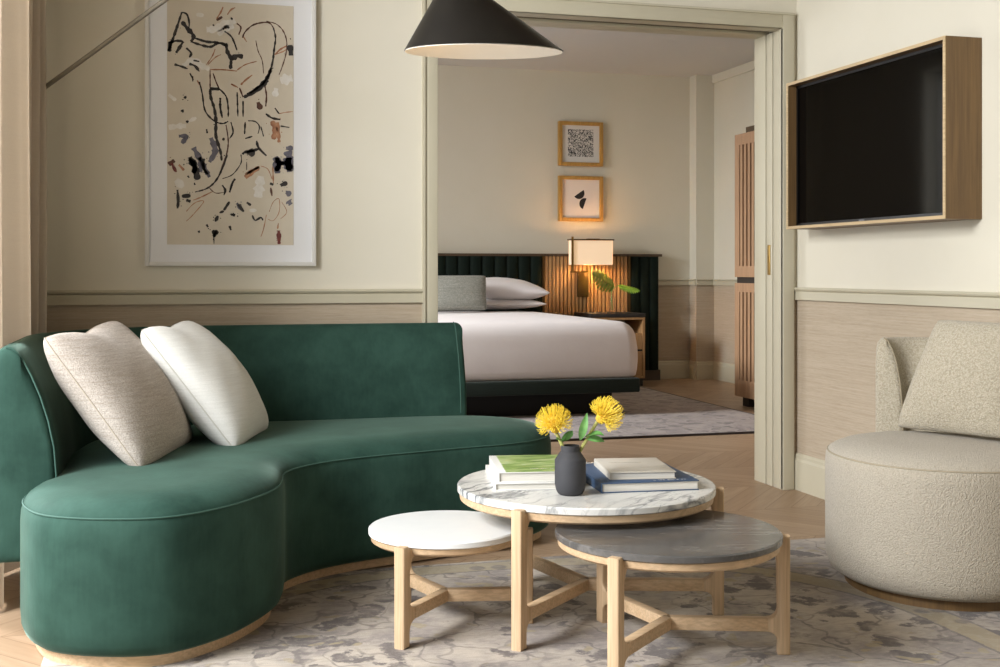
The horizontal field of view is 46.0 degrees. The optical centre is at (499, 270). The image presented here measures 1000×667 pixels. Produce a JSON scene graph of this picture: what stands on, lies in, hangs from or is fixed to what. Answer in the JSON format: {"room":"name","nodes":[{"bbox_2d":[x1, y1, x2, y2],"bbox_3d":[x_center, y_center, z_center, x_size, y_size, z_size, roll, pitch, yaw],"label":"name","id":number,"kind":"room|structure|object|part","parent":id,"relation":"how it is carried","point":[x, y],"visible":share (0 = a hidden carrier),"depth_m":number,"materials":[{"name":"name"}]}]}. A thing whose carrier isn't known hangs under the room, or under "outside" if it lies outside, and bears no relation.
{"room":"hotel room","nodes":[
{"label":"hotel room","id":0,"kind":"room"},
{"bbox_2d":[0,0,46,608],"bbox_3d":[-1.673,-0.422,4.017,0.159,2.920,0.980,0,0,-16],"label":"window curtain","id":1,"kind":"object","parent":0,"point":[23,115],"visible":0.55,"depth_m":4.13,"materials":[{"name":"beige fabric"}]},
{"bbox_2d":[0,378,824,666],"bbox_3d":[1.145,1.110,3.956,6.440,0.120,14.800,0,0,-16],"label":"floor","id":2,"kind":"structure","parent":0,"point":[727,461],"depth_m":5.68,"materials":[{"name":"brown wood"}]},
{"bbox_2d":[404,0,562,58],"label":"pendant lamp","id":3,"kind":"object","parent":2,"relation":"on","point":[471,29],"depth_m":3.47,"materials":[{"name":"black metal"}]},
{"bbox_3d":[-0.050,-0.769,3.600,0.486,0.237,0.486,0,0,-16],"label":"lamp shade","id":4,"kind":"part","parent":3,"relation":"part of","materials":[{"name":"black metal"}]},
{"bbox_2d":[41,538,999,666],"bbox_3d":[0.498,1.048,2.762,3.110,0.005,3.150,0,0,-16],"label":"area rug","id":5,"kind":"object","parent":2,"relation":"on","point":[346,619],"visible":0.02,"depth_m":3.42,"materials":[{"name":"beige carpet"}]},
{"bbox_2d":[0,322,550,666],"bbox_3d":[-0.905,0.633,4.273,1.462,0.825,2.257,0,0,35],"label":"curved sofa","id":6,"kind":"object","parent":5,"relation":"on","point":[181,555],"visible":0.84,"depth_m":3.57,"materials":[{"name":"green fabric"}]},
{"bbox_2d":[43,321,191,465],"bbox_3d":[-1.216,0.396,3.841,0.314,0.450,0.680,0,0,2],"label":"throw cushion","id":7,"kind":"object","parent":6,"relation":"on","point":[106,372],"visible":0.88,"depth_m":3.62,"materials":[{"name":"beige fabric"}]},
{"bbox_2d":[140,321,268,445],"bbox_3d":[-1.040,0.403,4.221,0.347,0.440,0.560,0,0,3],"label":"throw cushion","id":8,"kind":"object","parent":6,"relation":"on","point":[215,391],"visible":0.83,"depth_m":4.02,"materials":[{"name":"white fabric"}]},
{"bbox_3d":[-1.095,0.537,4.485,0.898,0.629,2.155,0,0,37],"label":"backrest","id":9,"kind":"part","parent":6,"relation":"part of","materials":[{"name":"green fabric"}]},
{"bbox_3d":[-0.846,0.806,4.209,1.289,0.420,2.218,0,0,35],"label":"seat","id":10,"kind":"part","parent":6,"relation":"part of","materials":[{"name":"green fabric"}]},
{"bbox_2d":[368,510,532,649],"bbox_3d":[-0.151,0.899,3.501,0.483,0.292,0.477,0,0,-16],"label":"coffee table","id":11,"kind":"object","parent":5,"relation":"on","point":[437,533],"visible":0.88,"depth_m":3.39,"materials":[{"name":"white stone"}]},
{"bbox_3d":[-0.262,0.904,3.284,0.073,0.281,0.076,0,0,-16],"label":"leg","id":12,"kind":"part","parent":11,"relation":"part of","materials":[{"name":"brown wood"}]},
{"bbox_3d":[-0.286,0.904,3.668,0.034,0.281,0.078,0,0,-34],"label":"leg","id":13,"kind":"part","parent":11,"relation":"part of","materials":[{"name":"brown wood"}]},
{"bbox_3d":[0.058,0.904,3.497,0.078,0.281,0.034,0,0,-4],"label":"leg","id":14,"kind":"part","parent":11,"relation":"part of","materials":[{"name":"brown wood"}]},
{"bbox_2d":[457,462,723,651],"bbox_3d":[0.265,0.846,3.605,0.796,0.399,0.803,0,0,-16],"label":"coffee table","id":15,"kind":"object","parent":5,"relation":"on","point":[476,490],"visible":0.68,"depth_m":3.34,"materials":[{"name":"white stone"}]},
{"bbox_2d":[485,465,555,490],"bbox_3d":[0.094,0.635,3.641,0.250,0.021,0.340,0,0,-6],"label":"book","id":16,"kind":"object","parent":15,"relation":"on","point":[497,486],"visible":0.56,"depth_m":3.48,"materials":[{"name":"white paper"}]},
{"bbox_2d":[489,455,556,482],"bbox_3d":[0.100,0.609,3.644,0.240,0.031,0.320,0,0,-6],"label":"book","id":17,"kind":"object","parent":16,"relation":"on","point":[506,468],"visible":0.83,"depth_m":3.56,"materials":[{"name":"green paper"}]},
{"bbox_3d":[0.064,0.852,3.269,0.034,0.386,0.078,0,0,31],"label":"leg","id":18,"kind":"part","parent":15,"relation":"part of","materials":[{"name":"brown wood"}]},
{"bbox_2d":[555,444,585,495],"bbox_3d":[0.203,0.575,3.405,0.090,0.142,0.090,0,0,-16],"label":"vase","id":19,"kind":"object","parent":15,"relation":"on","point":[570,464],"visible":1,"depth_m":3.37,"materials":[{"name":"grey ceramic"}]},
{"bbox_2d":[535,403,573,445],"bbox_3d":[0.157,0.469,3.405,0.112,0.174,0.110,0,0,-16],"label":"flower","id":20,"kind":"object","parent":19,"relation":"in","point":[553,422],"visible":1,"depth_m":3.39,"materials":[{"name":"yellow plant"}]},
{"bbox_3d":[0.178,0.512,3.409,0.039,0.089,0.011,0,0,9],"label":"stem","id":21,"kind":"part","parent":20,"relation":"part of","materials":[{"name":"green plant"}]},
{"bbox_2d":[579,395,624,451],"bbox_3d":[0.286,0.459,3.399,0.147,0.196,0.110,0,0,-16],"label":"flower","id":22,"kind":"object","parent":19,"relation":"in","point":[606,415],"visible":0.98,"depth_m":3.39,"materials":[{"name":"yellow plant"}]},
{"bbox_3d":[0.246,0.496,3.409,0.078,0.123,0.011,0,0,1],"label":"stem","id":23,"kind":"part","parent":22,"relation":"part of","materials":[{"name":"green plant"}]},
{"bbox_2d":[586,462,698,492],"bbox_3d":[0.409,0.631,3.618,0.298,0.030,0.350,0,0,-11],"label":"book","id":24,"kind":"object","parent":15,"relation":"on","point":[595,478],"visible":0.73,"depth_m":3.46,"materials":[{"name":"blue paper"}]},
{"bbox_2d":[594,457,675,479],"bbox_3d":[0.411,0.606,3.615,0.200,0.022,0.262,0,0,-6],"label":"book","id":25,"kind":"object","parent":24,"relation":"on","point":[612,468],"visible":1,"depth_m":3.54,"materials":[{"name":"beige paper"}]},
{"bbox_3d":[0.641,0.852,3.585,0.078,0.386,0.034,0,0,1],"label":"leg","id":26,"kind":"part","parent":15,"relation":"part of","materials":[{"name":"brown wood"}]},
{"bbox_2d":[555,510,789,666],"bbox_3d":[0.462,0.877,3.243,0.626,0.335,0.634,0,0,-16],"label":"coffee table","id":27,"kind":"object","parent":5,"relation":"on","point":[706,540],"visible":0.88,"depth_m":3.13,"materials":[{"name":"grey stone"}]},
{"bbox_3d":[0.320,0.883,3.490,0.034,0.324,0.078,0,0,-29],"label":"leg","id":28,"kind":"part","parent":27,"relation":"part of","materials":[{"name":"brown wood"}]},
{"bbox_3d":[0.304,0.883,2.987,0.034,0.324,0.078,0,0,32],"label":"leg","id":29,"kind":"part","parent":27,"relation":"part of","materials":[{"name":"brown wood"}]},
{"bbox_3d":[0.752,0.883,3.217,0.078,0.324,0.034,0,0,3],"label":"leg","id":30,"kind":"part","parent":27,"relation":"part of","materials":[{"name":"brown wood"}]},
{"bbox_2d":[825,337,999,611],"bbox_3d":[1.480,0.645,3.993,0.792,0.799,0.881,0,0,-16],"label":"barrel armchair","id":31,"kind":"object","parent":5,"relation":"on","point":[912,516],"visible":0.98,"depth_m":3.65,"materials":[{"name":"beige fabric"}]},
{"bbox_3d":[1.456,0.790,3.926,0.710,0.448,0.765,0,0,-16],"label":"seat","id":32,"kind":"part","parent":31,"relation":"part of","materials":[{"name":"beige fabric"}]},
{"bbox_3d":[1.730,0.484,4.124,0.258,0.472,0.830,0,0,-34],"label":"backrest","id":33,"kind":"part","parent":31,"relation":"part of","materials":[{"name":"beige fabric"}]},
{"bbox_2d":[898,320,999,437],"bbox_3d":[1.586,0.363,4.015,0.181,0.387,0.481,0,0,-34],"label":"cushion","id":34,"kind":"object","parent":31,"relation":"on","point":[954,387],"visible":1,"depth_m":3.96,"materials":[{"name":"beige fabric"}]},
{"bbox_2d":[574,312,645,385],"bbox_3d":[1.012,0.718,10.903,0.534,0.664,0.460,0,0,-16],"label":"nightstand","id":35,"kind":"object","parent":2,"relation":"on","point":[636,321],"visible":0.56,"depth_m":10.75,"materials":[{"name":"brown wood"}]},
{"bbox_2d":[609,291,614,311],"bbox_3d":[1.050,0.286,11.054,0.062,0.200,0.062,0,0,-16],"label":"bud vase","id":36,"kind":"object","parent":35,"relation":"on","point":[611,298],"visible":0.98,"depth_m":11.03,"materials":[{"name":"clear glass"}]},
{"bbox_2d":[592,270,614,292],"bbox_3d":[0.950,0.177,10.947,0.314,0.379,0.060,0,0,-38],"label":"leaf","id":37,"kind":"object","parent":36,"relation":"in","point":[598,279],"visible":1,"depth_m":10.93,"materials":[{"name":"green plant"}]},
{"bbox_2d":[612,284,639,293],"bbox_3d":[1.178,0.246,11.053,0.277,0.240,0.061,0,0,1],"label":"stem","id":38,"kind":"object","parent":36,"relation":"in","point":[626,288],"visible":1,"depth_m":11.03,"materials":[{"name":"green plant"}]},
{"bbox_3d":[1.016,0.773,10.898,0.470,0.362,0.431,0,0,-16],"label":"drawer","id":39,"kind":"part","parent":35,"relation":"part of","materials":[{"name":"brown wood"}]},
{"bbox_2d":[501,386,753,441],"bbox_3d":[0.140,1.043,8.767,3.142,0.014,3.052,0,0,-16],"label":"bedroom rug","id":40,"kind":"object","parent":2,"relation":"on","point":[649,413],"visible":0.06,"depth_m":8.27,"materials":[{"name":"grey carpet"}]},
{"bbox_2d":[438,311,639,416],"bbox_3d":[-0.280,0.695,9.419,2.025,0.681,2.510,0,0,-16],"label":"bed","id":41,"kind":"object","parent":40,"relation":"on","point":[517,363],"visible":0.56,"depth_m":8.36,"materials":[{"name":"white fabric"}]},
{"bbox_2d":[438,275,485,310],"bbox_3d":[-0.376,0.186,9.999,0.560,0.297,0.189,0,0,-16],"label":"cushion","id":42,"kind":"object","parent":41,"relation":"on","point":[460,292],"visible":0.68,"depth_m":9.96,"materials":[{"name":"grey fabric"}]},
{"bbox_2d":[486,299,545,309],"bbox_3d":[0.012,0.293,10.524,0.721,0.101,0.445,0,0,-16],"label":"bed pillow","id":43,"kind":"object","parent":41,"relation":"on","point":[492,304],"visible":0.58,"depth_m":10.36,"materials":[{"name":"fabric"}]},
{"bbox_2d":[486,277,549,299],"bbox_3d":[0.016,0.165,10.509,0.760,0.219,0.455,0,0,-16],"label":"bed pillow","id":44,"kind":"object","parent":43,"relation":"on","point":[496,287],"visible":0.65,"depth_m":10.34,"materials":[{"name":"fabric"}]},
{"bbox_3d":[-0.274,0.563,9.434,2.005,0.418,2.485,0,0,-16],"label":"mattress","id":45,"kind":"part","parent":41,"relation":"part of","materials":[{"name":"fabric"}]},
{"bbox_2d":[735,125,753,406],"bbox_3d":[2.512,-0.033,8.267,0.820,2.165,2.125,0,0,-16],"label":"wardrobe","id":46,"kind":"object","parent":2,"relation":"on","point":[744,142],"visible":0.16,"depth_m":9.04,"materials":[{"name":"brown wood"}]},
{"bbox_3d":[1.936,-0.505,8.842,0.022,1.105,0.704,0,0,-16],"label":"door","id":47,"kind":"part","parent":46,"relation":"part of","materials":[{"name":"brown wood"}]},
{"bbox_3d":[1.936,0.531,8.842,0.022,0.877,0.704,0,0,-16],"label":"door","id":48,"kind":"part","parent":46,"relation":"part of","materials":[{"name":"brown wood"}]},
{"bbox_2d":[46,0,796,453],"bbox_3d":[0.684,-0.425,5.600,5.840,2.950,0.255,0,0,-16],"label":"wall","id":49,"kind":"structure","parent":0,"point":[369,89],"depth_m":5.05,"materials":[{"name":"paint"}]},
{"bbox_2d":[46,0,168,88],"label":"arc floor lamp","id":50,"kind":"object","parent":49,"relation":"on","point":[161,2],"depth_m":4.29,"materials":[{"name":"black metal"}]},
{"bbox_2d":[145,0,315,265],"bbox_3d":[-1.126,-0.620,4.942,0.700,1.197,0.033,0,0,-16],"label":"framed artwork","id":51,"kind":"object","parent":49,"relation":"attached to","point":[230,85],"visible":1,"depth_m":4.94,"materials":[{"name":"paper"}]},
{"bbox_2d":[167,0,292,244],"bbox_3d":[-1.129,-0.619,4.941,0.518,1.017,0.004,0,0,-16],"label":"print","id":52,"kind":"object","parent":51,"relation":"attached to","point":[230,62],"depth_m":4.94,"materials":[{"name":"paper"}]},
{"bbox_2d":[47,289,422,304],"bbox_3d":[-1.210,0.108,4.923,1.827,0.060,0.026,0,0,-16],"label":"trim","id":53,"kind":"structure","parent":49,"relation":"attached to","point":[237,296],"depth_m":4.95,"materials":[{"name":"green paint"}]},
{"bbox_2d":[422,0,795,489],"bbox_3d":[0.500,-0.093,5.539,1.820,2.287,0.297,0,0,-16],"label":"door frame","id":54,"kind":"structure","parent":49,"relation":"in","point":[774,50],"depth_m":5.64,"materials":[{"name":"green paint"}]},
{"bbox_3d":[1.316,-0.054,5.763,0.009,0.148,0.028,0,0,-16],"label":"edge pull","id":55,"kind":"part","parent":54,"relation":"part of","materials":[{"name":"gold metal"}]},
{"bbox_2d":[438,65,689,360],"bbox_3d":[-0.703,-0.425,10.916,6.040,2.950,0.200,0,0,-16],"label":"wall","id":56,"kind":"structure","parent":0,"point":[499,170],"depth_m":11.15,"materials":[{"name":"paint"}]},
{"bbox_2d":[438,253,661,380],"bbox_3d":[-0.675,0.444,10.752,4.605,1.212,0.127,0,0,-16],"label":"headboard","id":57,"kind":"object","parent":56,"relation":"attached to","point":[550,272],"visible":0.14,"depth_m":11.08,"materials":[{"name":"green leather"}]},
{"bbox_3d":[-0.671,0.406,10.728,2.204,1.088,0.078,0,0,-16],"label":"channelled panel","id":58,"kind":"part","parent":57,"relation":"part of","materials":[{"name":"fabric"}]},
{"bbox_3d":[-0.675,-0.150,10.753,4.605,0.024,0.125,0,0,-16],"label":"cap rail","id":59,"kind":"part","parent":57,"relation":"part of","materials":[{"name":"black wood"}]},
{"bbox_3d":[0.809,0.406,11.151,0.825,1.088,0.062,0,0,-16],"label":"slat panel","id":60,"kind":"part","parent":57,"relation":"part of","materials":[{"name":"brown wood"}]},
{"bbox_2d":[567,237,613,296],"bbox_3d":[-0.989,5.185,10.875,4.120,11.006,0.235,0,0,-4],"label":"wall sconce","id":61,"kind":"object","parent":57,"relation":"attached to","point":[587,252],"visible":1,"depth_m":10.96,"materials":[{"name":"beige fabric"}]},
{"bbox_3d":[0.848,-0.293,10.997,0.420,0.017,0.130,0,0,-16],"label":"frame","id":62,"kind":"part","parent":61,"relation":"part of","materials":[{"name":"brown metal"}]},
{"bbox_3d":[0.848,-0.172,10.997,0.400,0.227,0.100,0,0,-16],"label":"lamp shade","id":63,"kind":"part","parent":61,"relation":"part of","materials":[{"name":"beige fabric"}]},
{"bbox_3d":[1.381,0.406,11.303,0.289,1.088,0.078,0,0,-16],"label":"channelled panel","id":64,"kind":"part","parent":57,"relation":"part of","materials":[{"name":"fabric"}]},
{"bbox_3d":[-0.675,1.000,10.754,4.585,0.100,0.086,0,0,-16],"label":"kick plate","id":65,"kind":"part","parent":57,"relation":"part of","materials":[{"name":"brown wood"}]},
{"bbox_2d":[558,176,602,221],"bbox_3d":[0.766,-0.687,11.197,0.444,0.430,0.049,0,0,-16],"label":"framed print","id":66,"kind":"object","parent":56,"relation":"attached to","point":[580,198],"visible":1,"depth_m":11.19,"materials":[{"name":"white paper"}]},
{"bbox_2d":[558,121,602,166],"bbox_3d":[0.766,-1.208,11.197,0.444,0.420,0.049,0,0,-16],"label":"framed print","id":67,"kind":"object","parent":56,"relation":"attached to","point":[579,143],"visible":1,"depth_m":11.19,"materials":[{"name":"white paper"}]},
{"bbox_2d":[658,360,688,378],"bbox_3d":[-0.861,0.963,10.758,5.650,0.175,0.018,0,0,-16],"label":"baseboard","id":68,"kind":"structure","parent":56,"relation":"attached to","point":[668,369],"depth_m":11.47,"materials":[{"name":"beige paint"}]},
{"bbox_2d":[658,279,688,284],"bbox_3d":[-0.860,0.108,10.754,5.650,0.060,0.026,0,0,-16],"label":"trim","id":69,"kind":"structure","parent":56,"relation":"attached to","point":[660,281],"depth_m":11.46,"materials":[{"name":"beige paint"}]},
{"bbox_2d":[438,26,754,76],"bbox_3d":[1.145,-1.960,3.956,6.440,0.120,14.800,0,0,-16],"label":"ceiling","id":70,"kind":"structure","parent":0,"point":[584,50],"depth_m":10.33,"materials":[{"name":"paint"}]},
{"bbox_2d":[690,75,713,360],"bbox_3d":[1.969,-0.425,11.483,0.190,2.950,0.150,0,0,-16],"label":"wall","id":71,"kind":"structure","parent":0,"point":[701,86],"depth_m":11.41,"materials":[{"name":"paint"}]},
{"bbox_2d":[688,279,695,284],"bbox_3d":[1.865,0.108,11.454,0.026,0.060,0.150,0,0,-16],"label":"trim","id":72,"kind":"structure","parent":71,"relation":"attached to","point":[691,281],"depth_m":11.43,"materials":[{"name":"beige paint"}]},
{"bbox_2d":[689,360,695,379],"bbox_3d":[1.869,0.963,11.454,0.018,0.175,0.150,0,0,-16],"label":"baseboard","id":73,"kind":"structure","parent":71,"relation":"attached to","point":[692,364],"depth_m":11.42,"materials":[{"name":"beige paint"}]},
{"bbox_2d":[696,279,712,284],"bbox_3d":[1.992,0.108,11.398,0.190,0.060,0.026,0,0,-16],"label":"trim","id":74,"kind":"structure","parent":71,"relation":"attached to","point":[698,281],"depth_m":11.39,"materials":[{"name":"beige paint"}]},
{"bbox_2d":[696,361,713,379],"bbox_3d":[1.991,0.963,11.402,0.190,0.175,0.018,0,0,-16],"label":"baseboard","id":75,"kind":"structure","parent":71,"relation":"attached to","point":[704,369],"depth_m":11.39,"materials":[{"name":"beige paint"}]},
{"bbox_2d":[714,70,753,363],"bbox_3d":[2.847,-0.425,9.073,0.200,2.950,5.265,0,0,-16],"label":"wall","id":76,"kind":"structure","parent":0,"point":[734,96],"depth_m":11.18,"materials":[{"name":"paint"}]},
{"bbox_2d":[713,361,734,383],"bbox_3d":[2.762,0.963,8.971,0.018,0.175,5.115,0,0,-16],"label":"baseboard","id":77,"kind":"structure","parent":76,"relation":"attached to","point":[725,372],"depth_m":11.18,"materials":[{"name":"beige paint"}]},
{"bbox_2d":[713,279,736,285],"bbox_3d":[2.758,0.108,8.970,0.026,0.060,5.115,0,0,-16],"label":"trim","id":78,"kind":"structure","parent":76,"relation":"attached to","point":[726,282],"depth_m":11.16,"materials":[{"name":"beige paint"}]},
{"bbox_2d":[712,60,753,83],"bbox_3d":[2.761,-1.860,8.971,0.020,0.080,5.115,0,0,-16],"label":"trim","id":79,"kind":"structure","parent":76,"relation":"attached to","point":[747,67],"depth_m":11.00,"materials":[{"name":"paint"}]},
{"bbox_2d":[797,0,999,459],"bbox_3d":[2.699,-0.425,1.525,0.200,2.950,8.680,0,0,-16],"label":"wall","id":80,"kind":"structure","parent":0,"point":[837,342],"depth_m":5.09,"materials":[{"name":"pale wood-grain panelling"},{"name":"paint"}]},
{"bbox_2d":[794,452,824,499],"bbox_3d":[2.594,0.963,1.496,0.018,0.175,8.680,0,0,-16],"label":"baseboard","id":81,"kind":"structure","parent":80,"relation":"attached to","point":[809,472],"depth_m":5.53,"materials":[{"name":"beige paint"}]},
{"bbox_2d":[786,35,981,229],"bbox_3d":[1.560,-0.530,4.917,0.160,0.675,1.160,0,0,-16],"label":"television","id":82,"kind":"object","parent":80,"relation":"attached to","point":[894,137],"visible":1,"depth_m":4.74,"materials":[{"name":"black glass"}]},
{"bbox_2d":[794,287,999,308],"bbox_3d":[2.590,0.108,1.494,0.026,0.060,8.680,0,0,-16],"label":"trim","id":83,"kind":"structure","parent":80,"relation":"attached to","point":[989,300],"depth_m":4.82,"materials":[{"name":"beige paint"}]}
]}

